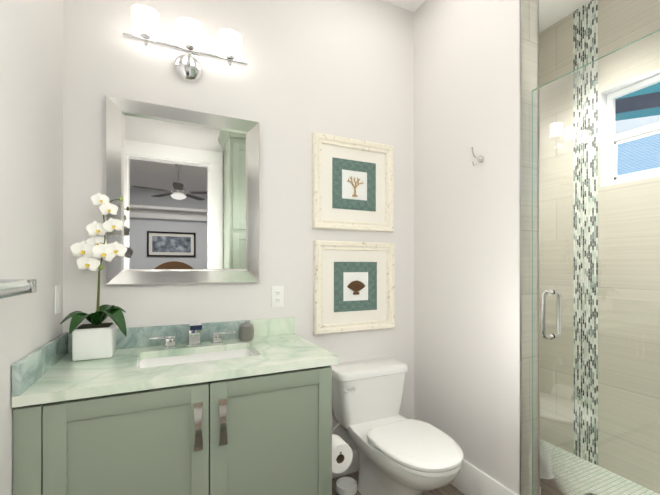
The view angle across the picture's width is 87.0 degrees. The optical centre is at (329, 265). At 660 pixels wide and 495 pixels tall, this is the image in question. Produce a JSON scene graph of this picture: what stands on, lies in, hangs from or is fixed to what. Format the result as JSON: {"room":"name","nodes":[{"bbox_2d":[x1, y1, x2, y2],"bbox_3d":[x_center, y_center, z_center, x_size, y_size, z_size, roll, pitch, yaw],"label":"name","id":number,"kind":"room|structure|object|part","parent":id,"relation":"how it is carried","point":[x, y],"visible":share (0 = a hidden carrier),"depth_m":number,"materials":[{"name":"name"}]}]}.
{"room":"bathroom","nodes":[
{"label":"bathroom","id":0,"kind":"room"},
{"bbox_2d":[0,0,62,494],"bbox_3d":[-0.770,-0.226,0.495,0.120,3.050,2.320,0,0,-25],"label":"wall","id":1,"kind":"structure","parent":0,"point":[31,139],"depth_m":1.18,"materials":[{"name":"white paint"}]},
{"bbox_2d":[0,279,35,298],"bbox_3d":[-0.736,0.056,0.677,0.094,0.052,0.641,0,0,-25],"label":"towel rail","id":2,"kind":"object","parent":1,"relation":"attached to","point":[11,287],"visible":1,"depth_m":0.87,"materials":[{"name":"silver metal"}]},
{"bbox_2d":[55,285,60,314],"bbox_3d":[-1.160,0.145,1.485,0.008,0.120,0.075,0,0,-25],"label":"switch plate","id":3,"kind":"object","parent":1,"relation":"attached to","point":[57,299],"visible":1,"depth_m":1.47,"materials":[{"name":"white plastic"}]},
{"bbox_2d":[63,0,413,442],"bbox_3d":[-0.331,-0.225,2.046,2.225,3.050,0.120,0,0,-25],"label":"wall","id":4,"kind":"structure","parent":0,"point":[342,68],"depth_m":1.98,"materials":[{"name":"white paint"}]},
{"bbox_2d":[105,95,259,284],"bbox_3d":[-0.720,-0.350,1.778,0.723,0.884,0.035,0,0,-25],"label":"mirror","id":5,"kind":"object","parent":4,"relation":"attached to","point":[184,183],"visible":0.98,"depth_m":1.76,"materials":[{"name":"silver metal"}]},
{"bbox_2d":[123,4,246,81],"bbox_3d":[-0.698,-1.061,1.724,0.560,0.230,0.153,0,0,-25],"label":"sconce","id":6,"kind":"object","parent":4,"relation":"attached to","point":[145,30],"visible":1,"depth_m":1.68,"materials":[{"name":"white glass"}]},
{"bbox_2d":[271,286,283,306],"bbox_3d":[-0.299,0.177,1.989,0.072,0.122,0.008,0,0,-25],"label":"electrical outlet plate","id":7,"kind":"object","parent":4,"relation":"attached to","point":[277,296],"visible":1,"depth_m":1.99,"materials":[{"name":"white plastic"}]},
{"bbox_2d":[332,442,358,478],"bbox_3d":[0.181,1.205,2.208,0.890,0.190,0.016,0,0,-25],"label":"baseboard","id":8,"kind":"structure","parent":4,"relation":"attached to","point":[354,466],"depth_m":2.18,"materials":[{"name":"white"}]},
{"bbox_2d":[312,132,393,231],"bbox_3d":[0.158,-0.506,2.187,0.570,0.568,0.034,0,0,-25],"label":"framed picture","id":9,"kind":"object","parent":4,"relation":"attached to","point":[353,184],"visible":1,"depth_m":2.18,"materials":[{"name":"white wood"}]},
{"bbox_2d":[313,240,394,334],"bbox_3d":[0.166,0.131,2.191,0.568,0.562,0.034,0,0,-25],"label":"framed picture","id":10,"kind":"object","parent":4,"relation":"attached to","point":[353,286],"visible":1,"depth_m":2.18,"materials":[{"name":"white wood"}]},
{"bbox_2d":[414,0,537,494],"bbox_3d":[0.811,-0.225,2.070,0.135,3.050,0.800,0,0,-25],"label":"wall","id":11,"kind":"structure","parent":0,"point":[466,285],"depth_m":1.92,"materials":[{"name":"white paint"}]},
{"bbox_2d":[471,147,483,165],"bbox_3d":[0.788,-0.586,1.876,0.070,0.104,0.044,0,0,-25],"label":"robe hook","id":12,"kind":"object","parent":11,"relation":"attached to","point":[480,159],"visible":1,"depth_m":1.87,"materials":[{"name":"silver metal"}]},
{"bbox_2d":[450,459,517,494],"bbox_3d":[0.748,1.205,2.019,0.020,0.190,0.758,0,0,-25],"label":"baseboard","id":13,"kind":"structure","parent":11,"relation":"attached to","point":[470,479],"depth_m":1.90,"materials":[{"name":"white"}]},
{"bbox_2d":[519,0,538,494],"bbox_3d":[0.979,-0.225,1.708,0.137,3.050,0.006,0,0,-25],"label":"trim","id":14,"kind":"structure","parent":11,"relation":"attached to","point":[520,125],"depth_m":1.68,"materials":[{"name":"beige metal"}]},
{"bbox_2d":[383,0,590,32],"bbox_3d":[0.610,-1.801,1.206,3.220,0.100,2.440,0,0,-25],"label":"ceiling","id":15,"kind":"structure","parent":0,"point":[552,12],"depth_m":2.36,"materials":[{"name":"white paint"}]},
{"bbox_2d":[539,0,659,493],"bbox_3d":[2.008,-0.225,1.856,0.135,3.050,2.440,0,0,-25],"label":"wall","id":16,"kind":"structure","parent":0,"point":[643,350],"depth_m":2.19,"materials":[{"name":"tile"}]},
{"bbox_2d":[573,0,598,465],"bbox_3d":[1.711,-0.225,2.330,0.005,3.050,0.152,0,0,-25],"label":"mosaic strip","id":17,"kind":"object","parent":16,"relation":"attached to","point":[585,34],"visible":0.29,"depth_m":2.33,"materials":[{"name":"multicoloured tile"}]},
{"bbox_2d":[601,69,659,186],"bbox_3d":[1.983,-0.815,1.854,0.086,0.609,0.916,0,0,-25],"label":"shower window","id":18,"kind":"structure","parent":16,"relation":"in","point":[647,155],"depth_m":2.17,"materials":[{"name":"white plastic"}]},
{"label":"outside","id":19,"kind":"structure","parent":0,"visible":0},
{"bbox_2d":[615,82,659,134],"bbox_3d":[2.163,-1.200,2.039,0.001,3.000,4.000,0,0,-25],"label":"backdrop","id":20,"kind":"structure","parent":19,"point":[650,117],"depth_m":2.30,"materials":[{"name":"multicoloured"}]},
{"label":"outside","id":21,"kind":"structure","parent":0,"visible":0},
{"bbox_2d":[332,439,659,494],"bbox_3d":[0.610,1.349,1.203,3.220,0.100,2.440,0,0,-25],"label":"floor","id":22,"kind":"structure","parent":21,"point":[604,479],"depth_m":2.10,"materials":[{"name":"tile"}]},
{"bbox_2d":[12,317,352,494],"bbox_3d":[-0.519,0.787,1.553,1.222,1.024,0.608,0,0,-25],"label":"bathroom vanity","id":23,"kind":"object","parent":22,"relation":"on","point":[200,408],"visible":0.96,"depth_m":1.30,"materials":[{"name":"green wood"}]},
{"bbox_2d":[12,317,338,407],"bbox_3d":[-0.581,0.363,1.538,1.097,0.127,0.583,0,0,-25],"label":"countertop","id":24,"kind":"structure","parent":23,"relation":"on","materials":[{"name":"stone"}]},
{"bbox_2d":[60,193,126,360],"bbox_3d":[-1.001,0.040,1.488,0.242,0.707,0.209,0,0,-25],"label":"orchid plant","id":25,"kind":"object","parent":24,"relation":"on","point":[95,338],"visible":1,"depth_m":1.48,"materials":[{"name":"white plant"}]},
{"bbox_2d":[149,320,235,348],"bbox_3d":[-0.654,0.335,1.687,0.396,0.120,0.143,0,0,-25],"label":"faucet","id":26,"kind":"object","parent":24,"relation":"on","point":[194,327],"depth_m":1.71,"materials":[{"name":"silver metal"}]},
{"bbox_2d":[138,349,254,367],"bbox_3d":[-0.582,0.484,1.559,0.498,0.114,0.288,0,0,-25],"label":"sink","id":27,"kind":"object","parent":24,"relation":"in","point":[154,360],"depth_m":1.67,"materials":[{"name":"white ceramic"}]},
{"bbox_2d":[239,320,253,340],"bbox_3d":[-0.441,0.342,1.837,0.080,0.105,0.080,0,0,-25],"label":"canister","id":28,"kind":"object","parent":24,"relation":"on","point":[246,331],"visible":0.98,"depth_m":1.81,"materials":[{"name":"grey ceramic"}]},
{"bbox_2d":[335,476,357,494],"bbox_3d":[0.096,1.276,2.011,0.132,0.047,0.132,0,0,-25],"label":"toilet paper roll","id":29,"kind":"object","parent":22,"relation":"on","point":[346,485],"visible":1,"depth_m":2.00,"materials":[{"name":"white paper"}]},
{"bbox_2d":[330,357,462,494],"bbox_3d":[0.347,0.949,1.850,0.476,0.701,0.802,0,0,-25],"label":"toilet","id":30,"kind":"object","parent":22,"relation":"on","point":[398,454],"visible":0.88,"depth_m":1.85,"materials":[{"name":"white ceramic"}]},
{"bbox_2d":[532,29,659,494],"bbox_3d":[1.250,0.217,1.131,0.135,2.140,1.248,0,0,-25],"label":"glass","id":31,"kind":"object","parent":22,"relation":"on","point":[548,478],"visible":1,"depth_m":1.54,"materials":[{"name":"green"}]},
{"bbox_3d":[1.026,0.226,1.613,0.135,0.232,0.028,0,0,-25],"label":"handle","id":32,"kind":"part","parent":31,"relation":"part of","materials":[{"name":"silver metal"}]}
]}

